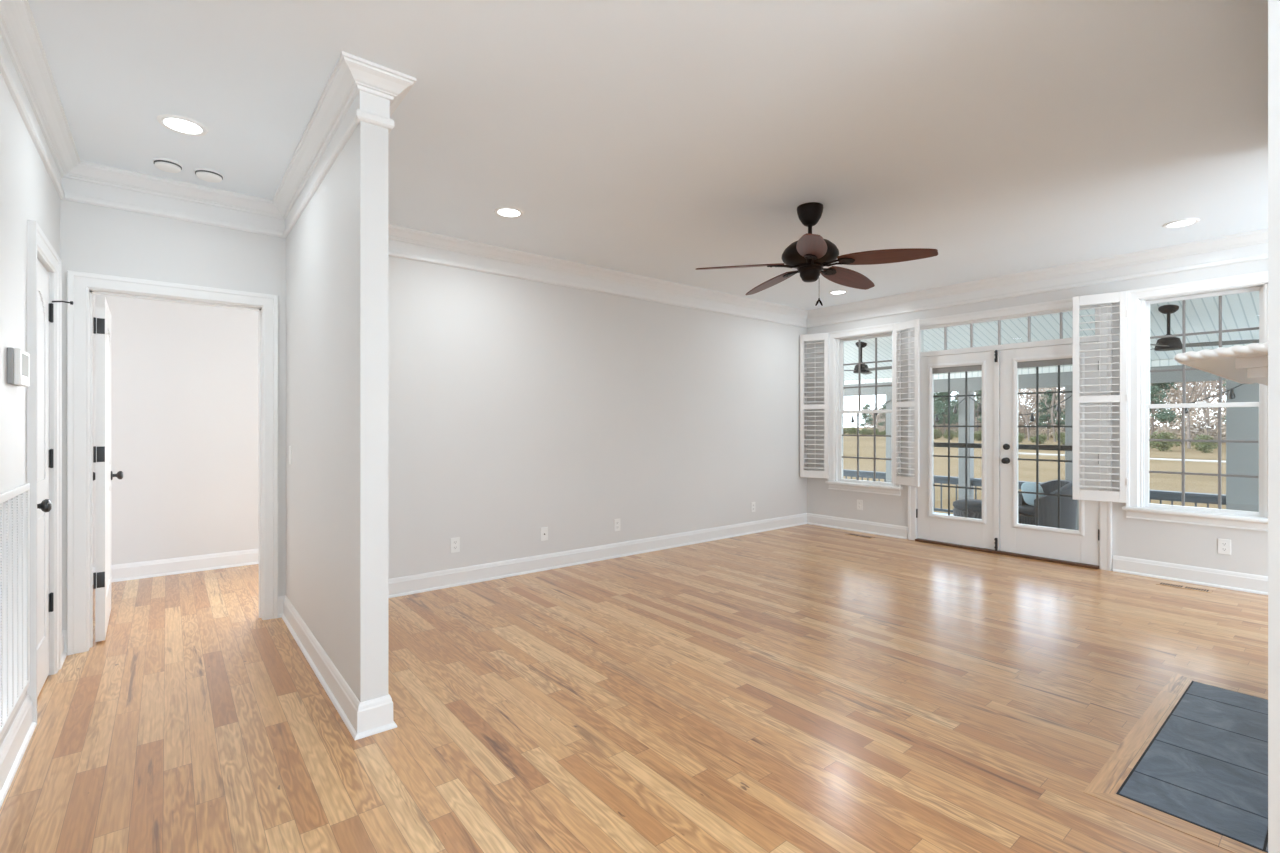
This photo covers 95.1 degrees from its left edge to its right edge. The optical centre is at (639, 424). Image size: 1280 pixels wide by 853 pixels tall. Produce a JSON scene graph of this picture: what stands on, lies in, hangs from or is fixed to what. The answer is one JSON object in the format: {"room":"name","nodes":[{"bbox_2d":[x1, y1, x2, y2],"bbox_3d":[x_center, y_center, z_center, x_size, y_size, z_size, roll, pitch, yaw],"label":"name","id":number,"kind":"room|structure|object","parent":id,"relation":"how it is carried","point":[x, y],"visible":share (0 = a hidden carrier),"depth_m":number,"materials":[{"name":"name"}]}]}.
{"room":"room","nodes":[
{"label":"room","id":0,"kind":"room"},
{"bbox_2d":[0,72,59,746],"bbox_3d":[-0.263,-0.090,-0.502,0.120,2.740,9.550,0,0,-39],"label":"wall","id":1,"kind":"structure","parent":0,"point":[27,190],"depth_m":2.30,"materials":[{"name":"paint"}]},
{"bbox_2d":[0,483,29,739],"bbox_3d":[-2.309,0.670,2.136,0.012,0.850,0.825,0,0,-39],"label":"air vent","id":2,"kind":"object","parent":1,"relation":"in","point":[14,503],"visible":1,"depth_m":2.23,"materials":[{"name":"paint"},{"name":"metal"}]},
{"bbox_2d":[0,695,36,807],"bbox_3d":[0.107,1.212,-0.842,0.028,0.136,8.556,0,0,-39],"label":"baseboard","id":3,"kind":"structure","parent":1,"relation":"attached to","point":[16,741],"depth_m":2.21,"materials":[{"name":"paint"}]},
{"bbox_2d":[7,347,29,386],"bbox_3d":[-2.386,-0.218,2.249,0.035,0.136,0.202,0,0,-39],"label":"thermostat","id":4,"kind":"object","parent":1,"relation":"attached to","point":[18,360],"visible":1,"depth_m":2.19,"materials":[{"name":"grey plastic"}]},
{"bbox_2d":[27,220,61,723],"bbox_3d":[-2.866,0.206,2.743,0.150,2.148,0.756,0,0,-39],"label":"door frame","id":5,"kind":"structure","parent":1,"relation":"in","point":[39,247],"depth_m":2.99,"materials":[{"name":"paint"}]},
{"bbox_2d":[37,259,72,697],"bbox_3d":[-2.826,0.248,2.795,0.124,2.040,0.605,0,0,-39],"label":"closet door","id":6,"kind":"structure","parent":1,"relation":"in","point":[45,310],"depth_m":2.85,"materials":[{"name":"paint"}]},
{"bbox_2d":[62,630,66,665],"bbox_3d":[-3.132,1.212,3.167,0.028,0.136,0.236,0,0,-39],"label":"baseboard","id":7,"kind":"structure","parent":1,"relation":"attached to","point":[64,632],"depth_m":3.25,"materials":[{"name":"paint"}]},
{"bbox_2d":[93,294,258,566],"bbox_3d":[-3.527,-0.090,5.481,4.600,2.740,0.120,0,0,-39],"label":"wall","id":8,"kind":"structure","parent":0,"point":[185,376],"depth_m":5.06,"materials":[{"name":"paint"}]},
{"bbox_2d":[93,549,258,581],"bbox_3d":[-3.442,1.212,5.455,4.460,0.136,0.028,0,0,-39],"label":"baseboard","id":9,"kind":"structure","parent":8,"relation":"attached to","point":[163,567],"depth_m":5.05,"materials":[{"name":"paint"}]},
{"bbox_2d":[286,121,387,701],"bbox_3d":[-1.721,-0.090,3.205,0.110,2.740,1.950,0,0,-39],"label":"wall partition","id":10,"kind":"structure","parent":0,"point":[337,247],"depth_m":2.66,"materials":[{"name":"paint"}]},
{"bbox_2d":[289,446,291,463],"bbox_3d":[-2.247,0.195,3.760,0.010,0.118,0.074,0,0,-39],"label":"light switch","id":11,"kind":"object","parent":10,"relation":"attached to","point":[290,447],"visible":1,"depth_m":3.74,"materials":[{"name":"white plastic"}]},
{"bbox_2d":[278,513,907,739],"bbox_3d":[0.496,1.212,4.979,5.881,0.136,1.978,0,0,-39],"label":"baseboard","id":12,"kind":"structure","parent":10,"relation":"attached to","point":[367,718],"depth_m":4.77,"materials":[{"name":"paint"}]},
{"bbox_2d":[0,0,1267,327],"bbox_3d":[2.473,-1.356,1.708,6.915,0.208,9.550,0,0,-39],"label":"crown molding","id":13,"kind":"structure","parent":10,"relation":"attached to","point":[357,89],"depth_m":3.74,"materials":[{"name":"paint"}]},
{"bbox_2d":[60,199,806,629],"bbox_3d":[-0.551,-0.090,5.481,7.190,2.740,0.120,0,0,-39],"label":"wall","id":14,"kind":"structure","parent":0,"point":[517,408],"depth_m":5.11,"materials":[{"name":"paint"}]},
{"bbox_2d":[67,270,277,654],"bbox_3d":[-2.842,0.211,3.631,1.007,2.138,0.178,0,0,-39],"label":"door frame","id":15,"kind":"structure","parent":14,"relation":"in","point":[81,286],"depth_m":3.37,"materials":[{"name":"paint"}]},
{"bbox_2d":[93,295,122,641],"bbox_3d":[-3.417,0.256,3.732,0.170,2.025,0.810,0,0,-40],"label":"hall door","id":16,"kind":"structure","parent":15,"relation":"attached to","point":[103,475],"depth_m":3.43,"materials":[{"name":"paint"}]},
{"bbox_2d":[451,537,459,552],"bbox_3d":[-1.469,0.957,4.656,0.074,0.118,0.009,0,0,-39],"label":"wall outlet","id":17,"kind":"object","parent":14,"relation":"attached to","point":[455,542],"visible":1,"depth_m":4.66,"materials":[{"name":"white plastic"}]},
{"bbox_2d":[540,527,547,540],"bbox_3d":[-0.842,0.964,5.159,0.074,0.118,0.016,0,0,-39],"label":"wall outlet","id":18,"kind":"object","parent":14,"relation":"attached to","point":[543,531],"visible":1,"depth_m":5.16,"materials":[{"name":"white plastic"}]},
{"bbox_2d":[614,519,619,531],"bbox_3d":[-0.220,0.971,5.666,0.074,0.118,0.009,0,0,-39],"label":"wall outlet","id":19,"kind":"object","parent":14,"relation":"attached to","point":[616,521],"visible":1,"depth_m":5.66,"materials":[{"name":"white plastic"}]},
{"bbox_2d":[751,502,754,511],"bbox_3d":[1.340,0.974,6.925,0.074,0.118,0.009,0,0,-39],"label":"wall outlet","id":20,"kind":"object","parent":14,"relation":"attached to","point":[752,503],"visible":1,"depth_m":6.92,"materials":[{"name":"white plastic"}]},
{"bbox_2d":[0,524,1267,852],"bbox_3d":[1.502,1.310,2.126,8.210,0.060,11.660,0,0,-39],"label":"floor","id":21,"kind":"structure","parent":0,"point":[806,688],"depth_m":2.60,"materials":[{"name":"brown wood"}]},
{"bbox_2d":[845,533,874,538],"bbox_3d":[2.530,1.280,6.735,0.100,0.008,0.320,0,0,-39],"label":"floor vent","id":22,"kind":"object","parent":21,"relation":"in","point":[857,535],"visible":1,"depth_m":6.75,"materials":[{"name":"brown wood"}]},
{"bbox_2d":[1083,672,1267,852],"bbox_3d":[2.304,1.282,2.348,1.574,0.007,0.474,0,0,-39],"label":"trim","id":23,"kind":"structure","parent":21,"relation":"on","point":[1105,785],"depth_m":2.20,"materials":[{"name":"brown wood"}]},
{"bbox_2d":[1156,582,1212,592],"bbox_3d":[4.278,1.280,4.606,0.105,0.008,0.320,0,0,-39],"label":"floor vent","id":24,"kind":"object","parent":21,"relation":"in","point":[1158,583],"visible":1,"depth_m":4.59,"materials":[{"name":"brown wood"}]},
{"bbox_2d":[1116,681,1267,852],"bbox_3d":[2.327,1.283,2.320,1.424,0.014,0.400,0,0,-39],"label":"hearth","id":25,"kind":"object","parent":21,"relation":"on","point":[1206,766],"visible":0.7,"depth_m":2.19,"materials":[{"name":"tile"}]},
{"bbox_2d":[28,0,1267,309],"bbox_3d":[1.522,-1.560,2.142,8.260,0.200,11.660,0,0,-39],"label":"ceiling","id":26,"kind":"structure","parent":0,"point":[666,140],"depth_m":2.78,"materials":[{"name":"paint"}]},
{"bbox_2d":[153,158,182,172],"bbox_3d":[-2.634,-1.440,3.267,0.129,0.040,0.129,0,0,-39],"label":"smoke detector","id":27,"kind":"object","parent":26,"relation":"attached to","point":[167,165],"visible":1,"depth_m":3.24,"materials":[{"name":"white plastic"}]},
{"bbox_2d":[157,114,208,135],"bbox_3d":[-2.226,-1.455,2.853,0.200,0.010,0.200,0,0,-39],"label":"recessed light","id":28,"kind":"object","parent":26,"relation":"in","point":[176,123],"visible":1,"depth_m":2.84,"materials":[{"name":"white plastic"}]},
{"bbox_2d":[194,168,223,182],"bbox_3d":[-2.499,-1.440,3.397,0.137,0.040,0.137,0,0,-39],"label":"smoke detector","id":29,"kind":"object","parent":26,"relation":"attached to","point":[209,175],"visible":1,"depth_m":3.36,"materials":[{"name":"white plastic"}]},
{"bbox_2d":[494,207,523,217],"bbox_3d":[-0.899,-1.455,4.019,0.200,0.010,0.200,0,0,-39],"label":"recessed light","id":30,"kind":"object","parent":26,"relation":"in","point":[508,212],"visible":1,"depth_m":4.01,"materials":[{"name":"white plastic"}]},
{"bbox_2d":[696,202,937,305],"bbox_3d":[1.191,-1.128,3.969,1.406,0.664,1.477,0,0,-39],"label":"ceiling fan","id":31,"kind":"object","parent":26,"relation":"hanging from","point":[811,252],"visible":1,"depth_m":3.85,"materials":[{"name":"brown wood"}]},
{"bbox_2d":[829,290,847,294],"bbox_3d":[2.178,-1.455,6.443,0.200,0.010,0.200,0,0,-39],"label":"recessed light","id":32,"kind":"object","parent":26,"relation":"in","point":[835,292],"visible":1,"depth_m":6.45,"materials":[{"name":"white plastic"}]},
{"bbox_2d":[1163,218,1199,227],"bbox_3d":[3.916,-1.455,4.239,0.200,0.010,0.200,0,0,-39],"label":"recessed light","id":33,"kind":"object","parent":26,"relation":"in","point":[1190,221],"visible":1,"depth_m":4.23,"materials":[{"name":"white plastic"}]},
{"bbox_2d":[807,259,1267,575],"bbox_3d":[5.223,-0.090,3.930,0.155,2.740,9.550,0,0,-39],"label":"wall","id":34,"kind":"structure","parent":0,"point":[1168,542],"depth_m":5.12,"materials":[{"name":"paint"}]},
{"bbox_2d":[800,333,828,478],"bbox_3d":[2.197,-0.237,7.376,0.357,1.815,0.075,0,0,34],"label":"plantation shutter","id":35,"kind":"object","parent":34,"relation":"attached to","point":[818,336],"visible":1,"depth_m":7.36,"materials":[{"name":"paint"}]},
{"bbox_2d":[857,500,862,509],"bbox_3d":[2.630,0.960,7.009,0.009,0.118,0.074,0,0,-39],"label":"wall outlet","id":36,"kind":"object","parent":34,"relation":"attached to","point":[859,502],"visible":1,"depth_m":7.00,"materials":[{"name":"white plastic"}]},
{"bbox_2d":[825,322,901,495],"bbox_3d":[2.703,-0.175,7.017,0.237,1.961,0.960,0,0,-39],"label":"window","id":37,"kind":"structure","parent":34,"relation":"in","point":[837,339],"depth_m":7.16,"materials":[{"name":"paint"}]},
{"bbox_2d":[893,319,919,486],"bbox_3d":[2.954,-0.237,6.497,0.075,1.815,0.352,0,0,-19],"label":"plantation shutter","id":38,"kind":"object","parent":37,"relation":"attached to","point":[902,480],"visible":1,"depth_m":6.48,"materials":[{"name":"paint"}]},
{"bbox_2d":[920,305,1098,357],"bbox_3d":[3.601,-0.906,5.865,0.056,0.323,1.634,0,0,-39],"label":"transom window","id":39,"kind":"structure","parent":34,"relation":"in","point":[1061,341],"depth_m":5.79,"materials":[{"name":"paint"}]},
{"bbox_2d":[908,298,1111,570],"bbox_3d":[3.629,0.062,5.888,0.235,2.437,1.810,0,0,-39],"label":"door frame","id":40,"kind":"structure","parent":34,"relation":"in","point":[1105,508],"depth_m":5.45,"materials":[{"name":"paint"}]},
{"bbox_2d":[916,350,999,550],"bbox_3d":[3.363,0.257,6.198,0.178,2.003,0.837,0,0,-39],"label":"door","id":41,"kind":"structure","parent":40,"relation":"attached to","point":[984,532],"depth_m":6.11,"materials":[{"name":"paint"}]},
{"bbox_2d":[1000,342,1099,565],"bbox_3d":[3.873,0.258,5.544,0.207,1.996,0.812,0,0,-39],"label":"door","id":42,"kind":"structure","parent":40,"relation":"attached to","point":[1081,545],"depth_m":5.55,"materials":[{"name":"paint"}]},
{"bbox_2d":[1073,291,1127,502],"bbox_3d":[4.033,-0.237,5.138,0.381,1.815,0.072,0,0,38],"label":"plantation shutter","id":43,"kind":"object","parent":34,"relation":"attached to","point":[1120,496],"visible":1,"depth_m":5.13,"materials":[{"name":"paint"}]},
{"bbox_2d":[1113,555,1267,594],"bbox_3d":[6.146,1.212,2.641,0.028,0.136,6.385,0,0,-39],"label":"baseboard","id":44,"kind":"structure","parent":34,"relation":"attached to","point":[1258,584],"depth_m":4.72,"materials":[{"name":"paint"}]},
{"bbox_2d":[1122,271,1267,531],"bbox_3d":[4.541,-0.175,4.741,0.237,1.961,0.960,0,0,-39],"label":"window","id":45,"kind":"structure","parent":34,"relation":"in","point":[1138,506],"depth_m":4.83,"materials":[{"name":"paint"}]},
{"bbox_2d":[1218,539,1230,554],"bbox_3d":[4.582,0.957,4.592,0.009,0.118,0.074,0,0,-39],"label":"wall outlet","id":46,"kind":"object","parent":34,"relation":"attached to","point":[1224,545],"visible":1,"depth_m":4.59,"materials":[{"name":"white plastic"}]},
{"bbox_2d":[844,291,1258,380],"bbox_3d":[3.908,-1.240,8.299,3.290,1.080,16.000,0,0,-39],"label":"ceiling","id":47,"kind":"structure","parent":0,"point":[1239,311],"depth_m":6.85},
{"bbox_2d":[844,342,891,374],"bbox_3d":[3.388,-0.997,8.650,1.165,0.461,1.114,0,0,-39],"label":"porch ceiling fan","id":48,"kind":"object","parent":47,"relation":"hanging from","point":[865,370],"visible":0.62,"depth_m":8.62,"materials":[{"name":"brown metal"}]},
{"bbox_2d":[844,365,1228,395],"bbox_3d":[4.955,-0.640,9.144,0.120,0.240,16.000,0,0,-39],"label":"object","id":49,"kind":"structure","parent":47,"relation":"attached to","point":[1046,380],"depth_m":8.27,"materials":[{"name":"grey paint"}]},
{"bbox_2d":[844,359,1181,384],"bbox_3d":[4.892,-0.757,9.094,0.040,0.075,16.000,0,0,-39],"label":"trim","id":50,"kind":"structure","parent":49,"relation":"attached to","point":[1171,362],"depth_m":8.37,"materials":[{"name":"white wood"}]},
{"bbox_2d":[1150,305,1258,350],"bbox_3d":[5.429,-0.997,5.921,1.143,0.461,1.144,0,0,-39],"label":"porch ceiling fan","id":51,"kind":"object","parent":47,"relation":"hanging from","point":[1169,343],"visible":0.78,"depth_m":5.95,"materials":[{"name":"brown metal"}]},
{"bbox_2d":[1268,0,1279,852],"bbox_3d":[2.672,-0.090,1.896,2.540,2.740,0.692,0,0,-39],"label":"wall","id":52,"kind":"structure","parent":0,"point":[1273,5],"depth_m":1.36,"materials":[{"name":"paint"}]},
{"bbox_2d":[1174,342,1267,385],"bbox_3d":[2.382,0.523,2.255,1.880,1.506,0.255,0,0,-39],"label":"fireplace mantel","id":53,"kind":"object","parent":52,"relation":"attached to","point":[1247,364],"visible":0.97,"depth_m":1.76,"materials":[{"name":"paint"}]},
{"bbox_3d":[3.850,1.490,8.252,3.140,0.120,16.000,0,0,-39],"label":"floor","id":54,"kind":"structure","parent":0,"visible":0},
{"bbox_2d":[886,394,891,481],"bbox_3d":[4.288,0.455,9.969,0.150,1.950,0.140,0,0,-39],"label":"column porch","id":55,"kind":"structure","parent":54,"relation":"on","point":[888,396],"depth_m":9.94,"materials":[{"name":"grey paint"}]},
{"bbox_2d":[934,475,957,512],"bbox_3d":[4.658,1.100,9.512,0.140,0.560,1.035,0,0,-39],"label":"porch railing","id":56,"kind":"object","parent":55,"relation":"attached to","point":[937,479],"visible":0.27,"depth_m":9.28,"materials":[{"name":"paint"}]},
{"bbox_2d":[958,391,973,499],"bbox_3d":[5.036,0.455,9.043,0.150,1.950,0.170,0,0,-39],"label":"column porch","id":57,"kind":"structure","parent":54,"relation":"on","point":[970,403],"depth_m":9.00,"materials":[{"name":"grey paint"}]},
{"bbox_2d":[968,396,981,411],"bbox_3d":[5.059,-0.312,8.823,0.060,0.231,0.182,0,0,-39],"label":"string lights","id":58,"kind":"object","parent":57,"relation":"hanging from","point":[980,408],"depth_m":8.76,"materials":[{"name":"black metal"}]},
{"bbox_2d":[970,478,1042,498],"bbox_3d":[5.471,1.100,8.504,0.140,0.560,1.215,0,0,-39],"label":"porch railing","id":59,"kind":"object","parent":57,"relation":"attached to","point":[976,482],"visible":0.21,"depth_m":8.88,"materials":[{"name":"paint"}]},
{"bbox_2d":[953,499,981,518],"bbox_3d":[4.203,1.190,7.290,0.550,0.480,0.550,0,0,-39],"label":"wicker ottoman","id":60,"kind":"object","parent":54,"relation":"on","point":[974,506],"visible":0.34,"depth_m":7.17,"materials":[{"name":"grey wicker"}]},
{"bbox_2d":[953,499,981,511],"bbox_3d":[4.203,1.000,7.290,0.550,0.100,0.550,0,0,-39],"label":"cushion","id":61,"kind":"object","parent":60,"relation":"on","point":[973,505],"depth_m":7.18,"materials":[{"name":"grey fabric"}]},
{"bbox_2d":[1018,480,1076,529],"bbox_3d":[4.927,1.054,7.136,0.660,0.752,0.716,0,0,16],"label":"wicker armchair","id":62,"kind":"object","parent":54,"relation":"on","point":[1048,504],"visible":0.49,"depth_m":6.84,"materials":[{"name":"grey wicker"}]},
{"bbox_2d":[1018,505,1033,515],"bbox_3d":[4.898,1.048,7.145,0.540,0.085,0.540,0,0,16],"label":"seat cushion","id":63,"kind":"object","parent":62,"relation":"on","point":[1023,510],"depth_m":7.09,"materials":[{"name":"grey fabric"}]},
{"bbox_2d":[1021,482,1043,505],"bbox_3d":[4.825,0.855,7.188,0.153,0.292,0.290,0,0,-11],"label":"throw pillow","id":64,"kind":"object","parent":62,"relation":"on","point":[1029,499],"visible":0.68,"depth_m":7.17,"materials":[{"name":"blue fabric"}]},
{"bbox_2d":[1065,386,1078,529],"bbox_3d":[5.910,0.455,7.962,0.150,1.950,0.180,0,0,-39],"label":"column porch","id":65,"kind":"structure","parent":54,"relation":"on","point":[1069,402],"depth_m":7.94,"materials":[{"name":"grey paint"}]},
{"bbox_2d":[1149,490,1225,508],"bbox_3d":[6.400,1.100,7.355,0.140,0.560,1.380,0,0,-39],"label":"porch railing","id":66,"kind":"object","parent":65,"relation":"attached to","point":[1206,498],"visible":0.2,"depth_m":7.06,"materials":[{"name":"paint"}]},
{"bbox_2d":[1226,380,1258,511],"bbox_3d":[6.928,0.455,6.701,0.150,1.950,0.300,0,0,-39],"label":"column porch","id":67,"kind":"structure","parent":54,"relation":"on","point":[1242,423],"depth_m":6.67,"materials":[{"name":"grey paint"}]},
{"bbox_2d":[934,398,964,421],"bbox_3d":[4.825,-0.225,9.113,0.060,0.349,0.448,0,0,-39],"label":"string lights","id":68,"kind":"object","parent":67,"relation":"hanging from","point":[955,410],"depth_m":9.09,"materials":[{"name":"black metal"}]},
{"bbox_2d":[1019,395,1072,421],"bbox_3d":[5.628,-0.219,8.119,0.060,0.347,0.628,0,0,-39],"label":"string lights","id":69,"kind":"object","parent":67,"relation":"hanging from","point":[1032,418],"depth_m":8.19,"materials":[{"name":"black metal"}]},
{"bbox_2d":[1222,383,1244,398],"bbox_3d":[6.783,-0.381,6.690,0.060,0.166,0.177,0,0,-39],"label":"string lights","id":70,"kind":"object","parent":67,"relation":"hanging from","point":[1231,395],"depth_m":6.69,"materials":[{"name":"black metal"}]},
{"label":"outside","id":71,"kind":"structure","parent":0,"visible":0},
{"bbox_2d":[843,427,1225,513],"bbox_3d":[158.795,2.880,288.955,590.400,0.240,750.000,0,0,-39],"label":"lawn","id":72,"kind":"structure","parent":71,"point":[1048,470],"depth_m":40.82,"materials":[{"name":"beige plant"}]},
{"bbox_2d":[850,426,859,434],"bbox_3d":[60.782,1.713,166.081,3.150,2.511,3.002,0,0,-36],"label":"shrub","id":73,"kind":"object","parent":72,"relation":"on","point":[854,430],"visible":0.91,"depth_m":165.56,"materials":[{"name":"green plant"}]},
{"bbox_2d":[859,428,866,434],"bbox_3d":[60.753,1.904,159.670,2.913,2.118,2.776,0,0,-9],"label":"shrub","id":74,"kind":"object","parent":72,"relation":"on","point":[862,431],"visible":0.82,"depth_m":159.14,"materials":[{"name":"green plant"}]},
{"bbox_2d":[859,404,872,426],"bbox_3d":[70.017,-1.878,181.017,4.384,9.621,4.232,0,0,23],"label":"pine tree","id":75,"kind":"object","parent":72,"relation":"on","point":[864,416],"visible":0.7,"depth_m":180.81,"materials":[{"name":"green plant"}]},
{"bbox_2d":[864,429,872,434],"bbox_3d":[60.567,2.092,154.821,2.592,2.000,2.167,0,0,9],"label":"shrub","id":76,"kind":"object","parent":72,"relation":"on","point":[868,431],"visible":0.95,"depth_m":154.77,"materials":[{"name":"green plant"}]},
{"bbox_2d":[865,400,883,422],"bbox_3d":[69.465,-2.936,173.301,4.343,11.747,5.914,0,0,-38],"label":"bare tree","id":77,"kind":"object","parent":72,"relation":"on","point":[870,400],"visible":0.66,"depth_m":172.87,"materials":[{"name":"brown plant"}]},
{"bbox_2d":[878,402,885,429],"bbox_3d":[79.073,-2.363,187.883,4.906,10.592,4.735,0,0,3],"label":"pine tree","id":78,"kind":"object","parent":72,"relation":"on","point":[884,406],"visible":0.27,"depth_m":188.06,"materials":[{"name":"green plant"}]},
{"bbox_2d":[934,429,942,438],"bbox_3d":[59.614,1.951,118.183,2.759,2.335,2.307,0,0,36],"label":"shrub","id":79,"kind":"object","parent":72,"relation":"on","point":[937,434],"visible":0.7,"depth_m":117.83,"materials":[{"name":"green plant"}]},
{"bbox_2d":[934,393,945,428],"bbox_3d":[79.092,-3.556,157.938,5.834,12.980,5.632,0,0,-3],"label":"pine tree","id":80,"kind":"object","parent":72,"relation":"on","point":[935,394],"visible":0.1,"depth_m":157.40,"materials":[{"name":"green plant"}]},
{"bbox_2d":[934,392,955,436],"bbox_3d":[69.620,-3.195,134.519,5.594,12.258,5.795,0,0,6],"label":"pine tree","id":81,"kind":"object","parent":72,"relation":"on","point":[941,417],"visible":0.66,"depth_m":134.57,"materials":[{"name":"green plant"}]},
{"bbox_2d":[936,392,955,434],"bbox_3d":[78.178,-3.745,149.547,5.597,13.358,5.798,0,0,19],"label":"pine tree","id":82,"kind":"object","parent":72,"relation":"on","point":[937,407],"visible":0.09,"depth_m":148.84,"materials":[{"name":"green plant"}]},
{"bbox_2d":[943,430,955,439],"bbox_3d":[59.652,2.029,112.744,2.644,2.150,2.210,0,0,17],"label":"shrub","id":83,"kind":"object","parent":72,"relation":"on","point":[951,431],"visible":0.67,"depth_m":112.52,"materials":[{"name":"green plant"}]},
{"bbox_2d":[947,392,957,424],"bbox_3d":[69.322,-2.849,126.084,5.110,11.565,5.425,0,0,3],"label":"pine tree","id":84,"kind":"object","parent":72,"relation":"on","point":[953,401],"visible":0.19,"depth_m":126.81,"materials":[{"name":"green plant"}]},
{"bbox_2d":[956,391,981,432],"bbox_3d":[67.519,-4.105,118.102,5.345,14.089,7.279,0,0,-24],"label":"bare tree","id":85,"kind":"object","parent":72,"relation":"on","point":[978,391],"visible":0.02,"depth_m":118.52,"materials":[{"name":"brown plant"}]},
{"bbox_2d":[974,391,981,430],"bbox_3d":[77.180,-3.779,134.074,6.237,13.425,6.461,0,0,-35],"label":"pine tree","id":86,"kind":"object","parent":72,"relation":"on","point":[978,414],"visible":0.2,"depth_m":133.49,"materials":[{"name":"green plant"}]},
{"bbox_2d":[974,429,981,440],"bbox_3d":[59.264,1.877,102.562,3.013,2.173,3.161,0,0,-15],"label":"shrub","id":87,"kind":"object","parent":72,"relation":"on","point":[978,435],"visible":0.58,"depth_m":102.10,"materials":[{"name":"green plant"}]},
{"bbox_2d":[1018,433,1024,442],"bbox_3d":[59.056,2.099,91.639,2.459,1.715,2.344,0,0,44],"label":"shrub","id":88,"kind":"object","parent":72,"relation":"on","point":[1021,435],"visible":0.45,"depth_m":91.12,"materials":[{"name":"green plant"}]},
{"bbox_2d":[1018,388,1034,438],"bbox_3d":[78.025,-3.095,117.893,6.598,12.065,4.845,0,0,24],"label":"bare tree","id":89,"kind":"object","parent":72,"relation":"on","point":[1025,404],"visible":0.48,"depth_m":118.03,"materials":[{"name":"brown plant"}]},
{"bbox_2d":[1018,388,1047,440],"bbox_3d":[68.907,-3.851,103.838,6.249,13.605,4.629,0,0,44],"label":"bare tree","id":90,"kind":"object","parent":72,"relation":"on","point":[1034,395],"visible":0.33,"depth_m":103.68,"materials":[{"name":"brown plant"}]},
{"bbox_2d":[1029,433,1048,443],"bbox_3d":[58.944,2.107,86.541,2.568,1.698,2.448,0,0,36],"label":"shrub","id":91,"kind":"object","parent":72,"relation":"on","point":[1041,438],"visible":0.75,"depth_m":86.11,"materials":[{"name":"green plant"}]},
{"bbox_2d":[864,380,1225,443],"bbox_3d":[91.379,-3.761,143.421,131.910,18.581,149.739,0,0,-39],"label":"woods","id":92,"kind":"object","parent":72,"relation":"on","point":[1199,428],"visible":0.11,"depth_m":97.69,"materials":[{"name":"plant"}]},
{"bbox_2d":[1039,390,1064,439],"bbox_3d":[77.185,-1.859,110.193,4.781,9.584,5.076,0,0,-38],"label":"pine tree","id":93,"kind":"object","parent":72,"relation":"on","point":[1044,418],"visible":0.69,"depth_m":110.05,"materials":[{"name":"green plant"}]},
{"bbox_2d":[1039,388,1064,441],"bbox_3d":[67.502,-3.707,95.231,6.857,13.323,7.307,0,0,20],"label":"bare tree","id":94,"kind":"object","parent":72,"relation":"on","point":[1054,389],"visible":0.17,"depth_m":95.12,"materials":[{"name":"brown plant"}]},
{"bbox_2d":[1052,432,1064,444],"bbox_3d":[58.681,2.030,81.465,2.215,2.147,2.649,0,0,12],"label":"shrub","id":95,"kind":"object","parent":72,"relation":"on","point":[1062,436],"visible":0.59,"depth_m":81.28,"materials":[{"name":"green plant"}]},
{"bbox_2d":[1018,453,1225,462],"bbox_3d":[52.247,2.790,32.020,2.875,0.140,64.393,0,0,-34],"label":"road","id":96,"kind":"structure","parent":72,"relation":"on","point":[1018,453],"depth_m":45.99,"materials":[{"name":"grey asphalt"}]},
{"bbox_2d":[1149,383,1180,443],"bbox_3d":[76.490,-3.980,87.551,6.525,13.828,6.760,0,0,-24],"label":"pine tree","id":97,"kind":"object","parent":72,"relation":"on","point":[1155,387],"visible":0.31,"depth_m":85.91,"materials":[{"name":"green plant"}]},
{"bbox_2d":[1149,431,1181,450],"bbox_3d":[58.625,1.922,65.556,3.290,2.404,2.750,0,0,41],"label":"shrub","id":98,"kind":"object","parent":72,"relation":"on","point":[1162,435],"visible":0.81,"depth_m":65.23,"materials":[{"name":"green plant"}]},
{"bbox_2d":[1174,381,1214,447],"bbox_3d":[68.260,-3.384,72.555,4.552,12.668,6.145,0,0,9],"label":"bare tree","id":99,"kind":"object","parent":72,"relation":"on","point":[1188,388],"visible":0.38,"depth_m":72.41,"materials":[{"name":"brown plant"}]},
{"bbox_2d":[1191,434,1217,452],"bbox_3d":[58.404,2.041,60.605,2.512,2.121,2.100,0,0,15],"label":"shrub","id":100,"kind":"object","parent":72,"relation":"on","point":[1206,445],"visible":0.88,"depth_m":60.34,"materials":[{"name":"green plant"}]},
{"bbox_2d":[1192,381,1225,436],"bbox_3d":[76.342,-3.596,79.657,6.376,13.069,4.682,0,0,15],"label":"bare tree","id":101,"kind":"object","parent":72,"relation":"on","point":[1206,413],"visible":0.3,"depth_m":79.24,"materials":[{"name":"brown plant"}]},
{"bbox_3d":[3.132,0.455,11.400,0.150,1.950,0.160,0,0,-39],"label":"column porch","id":102,"kind":"structure","parent":0,"visible":0},
{"bbox_2d":[843,469,885,481],"bbox_3d":[3.713,1.100,10.680,0.140,0.560,1.690,0,0,-39],"label":"porch railing","id":103,"kind":"object","parent":102,"relation":"attached to","point":[851,473],"visible":0.2,"depth_m":10.31,"materials":[{"name":"paint"}]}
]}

